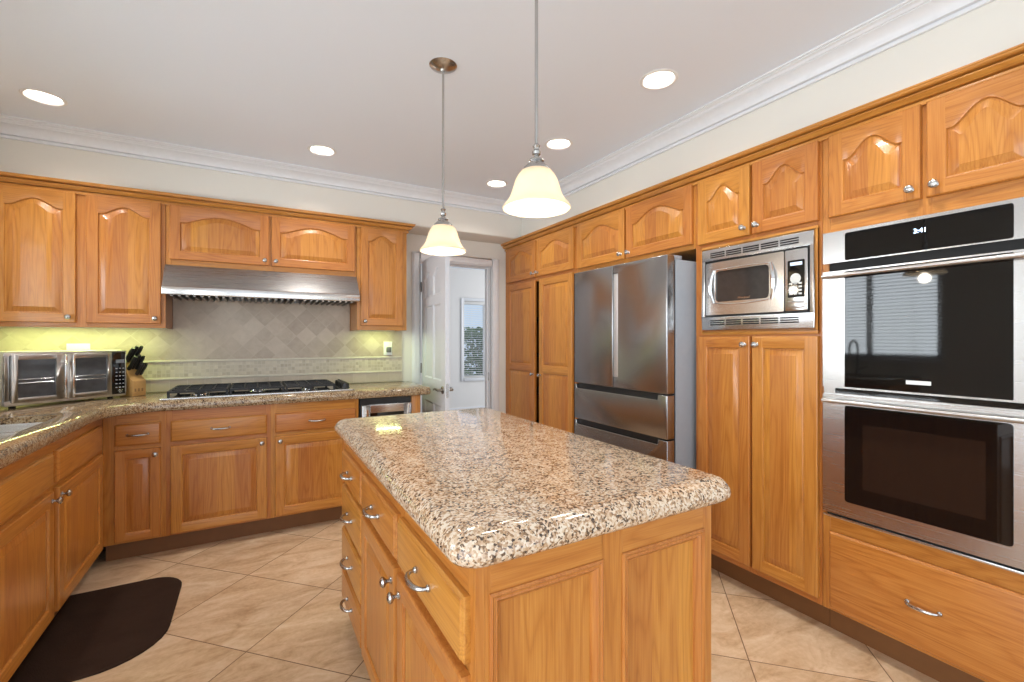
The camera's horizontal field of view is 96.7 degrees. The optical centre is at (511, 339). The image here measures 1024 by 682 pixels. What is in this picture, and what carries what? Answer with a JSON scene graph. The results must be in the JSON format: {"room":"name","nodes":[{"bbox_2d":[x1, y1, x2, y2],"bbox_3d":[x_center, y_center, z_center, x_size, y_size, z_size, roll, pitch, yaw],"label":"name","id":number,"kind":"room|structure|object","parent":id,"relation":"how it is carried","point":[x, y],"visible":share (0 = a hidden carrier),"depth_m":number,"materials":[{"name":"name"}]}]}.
{"room":"kitchen","nodes":[
{"label":"kitchen","id":0,"kind":"room"},
{"bbox_2d":[0,233,505,454],"bbox_3d":[-1.409,0.022,3.926,4.460,2.575,0.120,0,0,-30],"label":"wall","id":1,"kind":"structure","parent":0,"point":[415,242],"depth_m":4.44,"materials":[{"name":"beige paint"}]},
{"bbox_2d":[0,184,172,328],"bbox_3d":[-2.745,-0.493,2.890,0.910,0.837,0.358,0,0,-30],"label":"upper cabinet","id":2,"kind":"object","parent":1,"relation":"attached to","point":[68,259],"visible":0.98,"depth_m":2.80,"materials":[{"name":"brown wood"}]},
{"bbox_2d":[0,297,401,391],"bbox_3d":[-2.105,-0.059,3.450,2.576,0.861,0.020,0,0,-30],"label":"backsplash","id":3,"kind":"structure","parent":1,"relation":"attached to","point":[208,342],"depth_m":3.48,"materials":[{"name":"tile"}]},
{"bbox_2d":[66,343,89,349],"bbox_3d":[-2.868,0.064,3.010,0.118,0.075,0.008,0,0,-30],"label":"wall outlet","id":4,"kind":"object","parent":3,"relation":"attached to","point":[82,346],"visible":0.6,"depth_m":3.01,"materials":[{"name":"white plastic"}]},
{"bbox_2d":[384,342,391,354],"bbox_3d":[-1.086,0.078,3.999,0.075,0.118,0.045,0,0,-30],"label":"wall outlet","id":5,"kind":"object","parent":3,"relation":"attached to","point":[387,345],"visible":1,"depth_m":4.00,"materials":[{"name":"white plastic"}]},
{"bbox_2d":[166,204,356,276],"bbox_3d":[-1.820,-0.704,3.415,1.212,0.416,0.358,0,0,-30],"label":"upper cabinet","id":6,"kind":"object","parent":1,"relation":"attached to","point":[195,236],"visible":0.98,"depth_m":3.25,"materials":[{"name":"brown wood"}]},
{"bbox_2d":[0,171,415,233],"bbox_3d":[-2.015,-0.924,3.303,2.588,0.068,0.358,0,0,-30],"label":"crown molding","id":7,"kind":"structure","parent":6,"relation":"attached to","point":[7,178],"depth_m":3.04,"materials":[{"name":"brown wood"}]},
{"bbox_2d":[161,264,359,305],"bbox_3d":[-1.789,-0.386,3.351,1.209,0.216,0.446,0,0,-30],"label":"range hood","id":8,"kind":"object","parent":6,"relation":"attached to","point":[180,282],"visible":1,"depth_m":3.19,"materials":[{"name":"metal"}]},
{"bbox_2d":[350,227,406,330],"bbox_3d":[-1.116,-0.493,3.814,0.400,0.837,0.358,0,0,-30],"label":"upper cabinet","id":9,"kind":"object","parent":1,"relation":"attached to","point":[381,277],"visible":1,"depth_m":3.69,"materials":[{"name":"brown wood"}]},
{"bbox_2d":[420,255,452,411],"bbox_3d":[-0.659,0.297,3.851,0.149,2.015,0.766,0,0,-25],"label":"door","id":10,"kind":"structure","parent":1,"relation":"in","point":[435,284],"depth_m":3.74,"materials":[{"name":"paint"}]},
{"bbox_2d":[412,251,498,412],"bbox_3d":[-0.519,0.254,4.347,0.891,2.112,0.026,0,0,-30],"label":"trim","id":11,"kind":"structure","parent":1,"relation":"attached to","point":[417,257],"depth_m":4.39,"materials":[{"name":"white paint"}]},
{"bbox_2d":[0,138,520,243],"bbox_3d":[-1.304,-1.111,3.741,4.260,0.307,0.305,0,0,-30],"label":"soffit","id":12,"kind":"structure","parent":0,"point":[16,156],"depth_m":3.21,"materials":[{"name":"beige paint"}]},
{"bbox_2d":[0,0,904,200],"bbox_3d":[0.285,-1.315,0.937,4.460,0.100,6.750,0,0,-30],"label":"ceiling","id":13,"kind":"structure","parent":0,"point":[273,80],"depth_m":2.11,"materials":[{"name":"paint"}]},
{"bbox_2d":[18,88,67,106],"bbox_3d":[-2.446,-1.298,2.378,0.180,0.077,0.180,0,0,-30],"label":"recessed light","id":14,"kind":"object","parent":13,"relation":"in","point":[39,96],"visible":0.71,"depth_m":2.41,"materials":[{"name":"white plastic"}]},
{"bbox_2d":[0,114,516,216],"bbox_3d":[-1.473,-1.216,3.409,3.640,0.099,0.106,0,0,-30],"label":"trim","id":15,"kind":"structure","parent":13,"relation":"attached to","point":[11,127],"depth_m":3.12,"materials":[{"name":"white paint"}]},
{"bbox_2d":[307,145,335,155],"bbox_3d":[-1.271,-1.298,3.044,0.180,0.077,0.180,0,0,-30],"label":"recessed light","id":16,"kind":"object","parent":13,"relation":"in","point":[321,150],"visible":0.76,"depth_m":3.09,"materials":[{"name":"white plastic"}]},
{"bbox_2d":[420,57,465,255],"bbox_3d":[-0.318,-0.835,2.102,0.212,0.859,0.212,0,0,-30],"label":"pendant lamp","id":17,"kind":"object","parent":13,"relation":"hanging from","point":[442,239],"visible":1,"depth_m":2.07,"materials":[{"name":"white glass"}]},
{"bbox_2d":[485,180,507,187],"bbox_3d":[-0.125,-1.298,3.694,0.180,0.077,0.180,0,0,-30],"label":"recessed light","id":18,"kind":"object","parent":13,"relation":"in","point":[492,183],"visible":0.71,"depth_m":3.75,"materials":[{"name":"white plastic"}]},
{"bbox_2d":[502,0,570,217],"bbox_3d":[0.076,-0.835,1.413,0.212,0.859,0.212,0,0,-30],"label":"pendant lamp","id":19,"kind":"object","parent":13,"relation":"hanging from","point":[536,192],"visible":1,"depth_m":1.39,"materials":[{"name":"white glass"}]},
{"bbox_2d":[545,138,572,149],"bbox_3d":[0.302,-1.298,2.941,0.180,0.077,0.180,0,0,-30],"label":"recessed light","id":20,"kind":"object","parent":13,"relation":"in","point":[555,143],"visible":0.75,"depth_m":2.99,"materials":[{"name":"white plastic"}]},
{"bbox_2d":[640,69,677,89],"bbox_3d":[0.714,-1.298,2.214,0.180,0.077,0.180,0,0,-30],"label":"recessed light","id":21,"kind":"object","parent":13,"relation":"in","point":[657,79],"visible":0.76,"depth_m":2.26,"materials":[{"name":"white plastic"}]},
{"bbox_2d":[520,0,995,217],"bbox_3d":[1.603,-1.216,1.567,0.106,0.099,6.345,0,0,-30],"label":"trim","id":22,"kind":"structure","parent":13,"relation":"attached to","point":[907,20],"depth_m":2.11,"materials":[{"name":"white paint"}]},
{"bbox_2d":[421,265,484,410],"bbox_3d":[-1.510,0.022,7.834,5.500,2.575,0.120,0,0,-30],"label":"wall","id":23,"kind":"structure","parent":0,"point":[464,283],"depth_m":8.09,"materials":[{"name":"paint"}]},
{"bbox_2d":[421,406,484,411],"bbox_3d":[-1.477,1.260,7.776,5.500,0.100,0.014,0,0,-30],"label":"baseboard","id":24,"kind":"structure","parent":23,"relation":"attached to","point":[473,406],"depth_m":8.15,"materials":[{"name":"white paint"}]},
{"bbox_2d":[461,298,484,380],"bbox_3d":[-0.492,0.000,8.380,1.000,1.495,0.135,0,0,-30],"label":"window","id":25,"kind":"structure","parent":23,"relation":"in","point":[462,299],"depth_m":8.12,"materials":[{"name":"white paint"}]},
{"bbox_2d":[464,301,484,377],"bbox_3d":[-0.493,0.001,8.382,0.874,1.373,0.050,0,0,-30],"label":"window blind","id":26,"kind":"object","parent":25,"relation":"attached to","point":[465,302],"visible":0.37,"depth_m":8.27,"materials":[{"name":"white plastic"}]},
{"bbox_2d":[421,264,484,269],"bbox_3d":[-0.659,-1.295,6.334,5.500,0.060,3.330,0,0,-30],"label":"ceiling","id":27,"kind":"structure","parent":0,"point":[421,264],"depth_m":8.11,"materials":[{"name":"paint"}]},
{"bbox_2d":[9,519,938,681],"bbox_3d":[0.270,1.340,0.964,4.460,0.060,6.810,0,0,-30],"label":"floor","id":28,"kind":"structure","parent":0,"point":[262,607],"depth_m":2.07,"materials":[{"name":"tile"}]},
{"bbox_2d":[0,419,102,681],"bbox_3d":[-2.254,0.872,1.827,0.710,0.876,1.493,0,0,-30],"label":"base cabinet","id":29,"kind":"object","parent":28,"relation":"on","point":[51,498],"visible":0.99,"depth_m":1.86,"materials":[{"name":"brown wood"}]},
{"bbox_2d":[0,381,430,468],"bbox_3d":[-1.561,0.402,2.549,2.631,0.060,2.115,0,0,-30],"label":"countertop","id":30,"kind":"structure","parent":29,"relation":"on","point":[59,420],"depth_m":2.63,"materials":[{"name":"stone"}]},
{"bbox_2d":[0,422,41,438],"bbox_3d":[-2.194,0.506,1.756,0.455,0.208,0.916,0,0,-30],"label":"sink","id":31,"kind":"object","parent":30,"relation":"in","point":[6,430],"visible":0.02,"depth_m":2.16,"materials":[{"name":"silver metal"}]},
{"bbox_2d":[0,350,126,407],"bbox_3d":[-2.705,0.220,2.716,0.352,0.305,0.569,0,0,21],"label":"toaster oven","id":32,"kind":"object","parent":30,"relation":"on","point":[45,376],"visible":1,"depth_m":2.61,"materials":[{"name":"metal"}]},
{"bbox_2d":[122,362,145,395],"bbox_3d":[-2.532,0.260,3.026,0.145,0.224,0.085,0,0,14],"label":"knife block","id":33,"kind":"object","parent":30,"relation":"on","point":[135,385],"visible":0.67,"depth_m":3.00,"materials":[{"name":"brown wood"}]},
{"bbox_2d":[126,347,134,363],"bbox_3d":[-2.523,0.107,2.998,0.089,0.112,0.026,0,0,14],"label":"kitchen knife","id":34,"kind":"object","parent":33,"relation":"in","point":[131,351],"visible":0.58,"depth_m":2.99,"materials":[{"name":"black plastic"}]},
{"bbox_2d":[127,356,136,370],"bbox_3d":[-2.497,0.157,2.991,0.079,0.098,0.026,0,0,14],"label":"kitchen knife","id":35,"kind":"object","parent":33,"relation":"in","point":[134,358],"visible":1,"depth_m":2.98,"materials":[{"name":"black plastic"}]},
{"bbox_2d":[128,345,138,362],"bbox_3d":[-2.520,0.098,3.024,0.093,0.116,0.026,0,0,14],"label":"kitchen knife","id":36,"kind":"object","parent":33,"relation":"in","point":[136,347],"visible":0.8,"depth_m":3.02,"materials":[{"name":"black plastic"}]},
{"bbox_2d":[131,354,141,369],"bbox_3d":[-2.492,0.149,3.017,0.083,0.103,0.026,0,0,14],"label":"kitchen knife","id":37,"kind":"object","parent":33,"relation":"in","point":[139,355],"visible":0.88,"depth_m":3.01,"materials":[{"name":"black plastic"}]},
{"bbox_2d":[134,345,142,355],"bbox_3d":[-2.509,0.100,3.046,0.096,0.121,0.026,0,0,14],"label":"kitchen knife","id":38,"kind":"object","parent":33,"relation":"in","point":[140,348],"visible":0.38,"depth_m":3.03,"materials":[{"name":"black plastic"}]},
{"bbox_2d":[135,362,144,375],"bbox_3d":[-2.466,0.196,3.016,0.072,0.090,0.026,0,0,14],"label":"kitchen knife","id":39,"kind":"object","parent":33,"relation":"in","point":[142,364],"visible":1,"depth_m":3.01,"materials":[{"name":"black plastic"}]},
{"bbox_2d":[135,355,144,369],"bbox_3d":[-2.485,0.155,3.040,0.079,0.098,0.026,0,0,14],"label":"kitchen knife","id":40,"kind":"object","parent":33,"relation":"in","point":[141,360],"visible":0.8,"depth_m":3.03,"materials":[{"name":"black plastic"}]},
{"bbox_2d":[139,363,147,374],"bbox_3d":[-2.462,0.198,3.038,0.069,0.085,0.026,0,0,14],"label":"kitchen knife","id":41,"kind":"object","parent":33,"relation":"in","point":[146,364],"visible":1,"depth_m":3.03,"materials":[{"name":"black plastic"}]},
{"bbox_2d":[159,379,353,400],"bbox_3d":[-1.768,0.343,3.256,1.145,0.056,0.500,0,0,-30],"label":"cooktop","id":42,"kind":"object","parent":30,"relation":"in","point":[198,391],"visible":1,"depth_m":3.14,"materials":[{"name":"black metal"}]},
{"bbox_2d":[8,577,181,681],"bbox_3d":[-1.847,1.304,2.094,0.481,0.011,0.775,0,0,-30],"label":"floor mat","id":43,"kind":"object","parent":28,"relation":"on","point":[94,632],"visible":0.99,"depth_m":2.02,"materials":[{"name":"brown rubber"}]},
{"bbox_2d":[103,411,167,561],"bbox_3d":[-2.366,0.872,2.932,0.295,0.876,0.658,0,0,-30],"label":"base cabinet","id":44,"kind":"object","parent":28,"relation":"on","point":[134,445],"visible":0.91,"depth_m":2.69,"materials":[{"name":"brown wood"}]},
{"bbox_2d":[166,404,270,549],"bbox_3d":[-1.993,0.872,3.143,0.563,0.876,0.658,0,0,-30],"label":"base cabinet","id":45,"kind":"object","parent":28,"relation":"on","point":[218,460],"visible":0.98,"depth_m":2.89,"materials":[{"name":"brown wood"}]},
{"bbox_2d":[271,399,357,530],"bbox_3d":[-1.501,0.872,3.422,0.567,0.876,0.658,0,0,-30],"label":"base cabinet","id":46,"kind":"object","parent":28,"relation":"on","point":[306,448],"visible":0.84,"depth_m":3.15,"materials":[{"name":"brown wood"}]},
{"bbox_2d":[358,396,410,417],"bbox_3d":[-1.074,0.864,3.650,0.381,0.852,0.650,0,0,-30],"label":"dishwasher","id":47,"kind":"object","parent":28,"relation":"on","point":[368,407],"visible":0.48,"depth_m":3.40,"materials":[{"name":"silver metal"}]},
{"bbox_2d":[360,396,410,403],"bbox_3d":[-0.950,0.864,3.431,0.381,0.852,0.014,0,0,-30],"label":"control panel","id":48,"kind":"object","parent":47,"relation":"attached to","point":[400,399],"depth_m":3.43,"materials":[{"name":"black plastic"}]},
{"bbox_2d":[410,395,419,412],"bbox_3d":[-0.894,0.872,3.801,0.070,0.876,0.596,0,0,-30],"label":"end panel","id":49,"kind":"object","parent":28,"relation":"on","point":[415,400],"visible":0.18,"depth_m":3.54,"materials":[{"name":"brown wood"}]},
{"bbox_2d":[339,443,710,681],"bbox_3d":[-0.152,0.872,1.668,0.760,0.877,1.467,0,0,-30],"label":"kitchen island","id":50,"kind":"object","parent":28,"relation":"on","point":[632,604],"visible":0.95,"depth_m":1.09,"materials":[{"name":"brown wood"}]},
{"bbox_2d":[334,408,730,567],"bbox_3d":[-0.115,0.402,1.686,0.818,0.060,1.523,0,0,-30],"label":"island countertop","id":51,"kind":"structure","parent":50,"relation":"on","point":[488,487],"depth_m":1.20,"materials":[{"name":"stone"}]},
{"bbox_2d":[506,226,577,433],"bbox_3d":[0.466,0.199,4.242,0.666,2.222,1.171,0,0,-30],"label":"pantry cabinet","id":52,"kind":"object","parent":28,"relation":"on","point":[540,273],"visible":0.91,"depth_m":4.01,"materials":[{"name":"brown wood"}]},
{"bbox_2d":[575,254,695,468],"bbox_3d":[0.995,0.415,3.092,0.780,1.790,0.842,0,0,-30],"label":"refrigerator","id":53,"kind":"object","parent":28,"relation":"on","point":[635,321],"visible":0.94,"depth_m":2.72,"materials":[{"name":"silver metal"}]},
{"bbox_2d":[696,140,829,626],"bbox_3d":[1.469,0.199,2.472,0.666,2.222,0.671,0,0,-30],"label":"tall cabinet","id":54,"kind":"object","parent":28,"relation":"on","point":[759,392],"visible":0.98,"depth_m":2.26,"materials":[{"name":"brown wood"}]},
{"bbox_2d":[701,230,814,329],"bbox_3d":[1.409,-0.274,2.420,0.502,0.444,0.596,0,0,-30],"label":"microwave","id":55,"kind":"object","parent":54,"relation":"in","point":[769,283],"visible":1,"depth_m":2.27,"materials":[{"name":"silver metal"}]},
{"bbox_2d":[823,68,1023,681],"bbox_3d":[1.810,0.199,1.865,0.672,2.222,0.716,0,0,-30],"label":"tall cabinet","id":56,"kind":"object","parent":28,"relation":"on","point":[944,616],"visible":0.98,"depth_m":1.72,"materials":[{"name":"brown wood"}]},
{"bbox_2d":[501,43,1023,251],"bbox_3d":[1.091,-0.924,3.125,0.658,0.068,3.732,0,0,-30],"label":"crown molding","id":57,"kind":"structure","parent":56,"relation":"on","point":[1009,60],"depth_m":1.99,"materials":[{"name":"brown wood"}]},
{"bbox_2d":[821,197,1023,574],"bbox_3d":[1.784,0.153,1.851,0.630,1.241,0.688,0,0,-30],"label":"double wall oven","id":58,"kind":"object","parent":56,"relation":"in","point":[923,398],"visible":1,"depth_m":1.69,"materials":[{"name":"silver metal"}]},
{"bbox_2d":[521,0,1023,235],"bbox_3d":[1.919,-1.111,1.746,0.620,0.307,6.345,0,0,-30],"label":"soffit","id":59,"kind":"structure","parent":0,"point":[997,26],"depth_m":2.00,"materials":[{"name":"beige paint"}]},
{"label":"outside","id":60,"kind":"structure","parent":0,"visible":0},
{"bbox_3d":[-4.058,1.400,10.200,15.000,0.060,6.250,0,0,-30],"label":"ground","id":61,"kind":"structure","parent":60,"visible":0},
{"bbox_2d":[464,327,482,374],"bbox_3d":[-0.549,0.514,9.702,1.862,1.622,1.044,0,0,-30],"label":"shrub","id":62,"kind":"object","parent":61,"relation":"on","point":[475,334],"visible":0.21,"depth_m":9.45,"materials":[{"name":"green plant"}]},
{"bbox_3d":[2.157,0.022,2.056,0.100,2.575,6.650,0,0,-30],"label":"wall","id":63,"kind":"structure","parent":0,"visible":0},
{"bbox_2d":[577,184,695,272],"bbox_3d":[1.029,-0.719,3.248,0.666,0.387,1.112,0,0,-30],"label":"upper cabinet","id":64,"kind":"object","parent":63,"relation":"attached to","point":[664,224],"visible":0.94,"depth_m":2.97,"materials":[{"name":"brown wood"}]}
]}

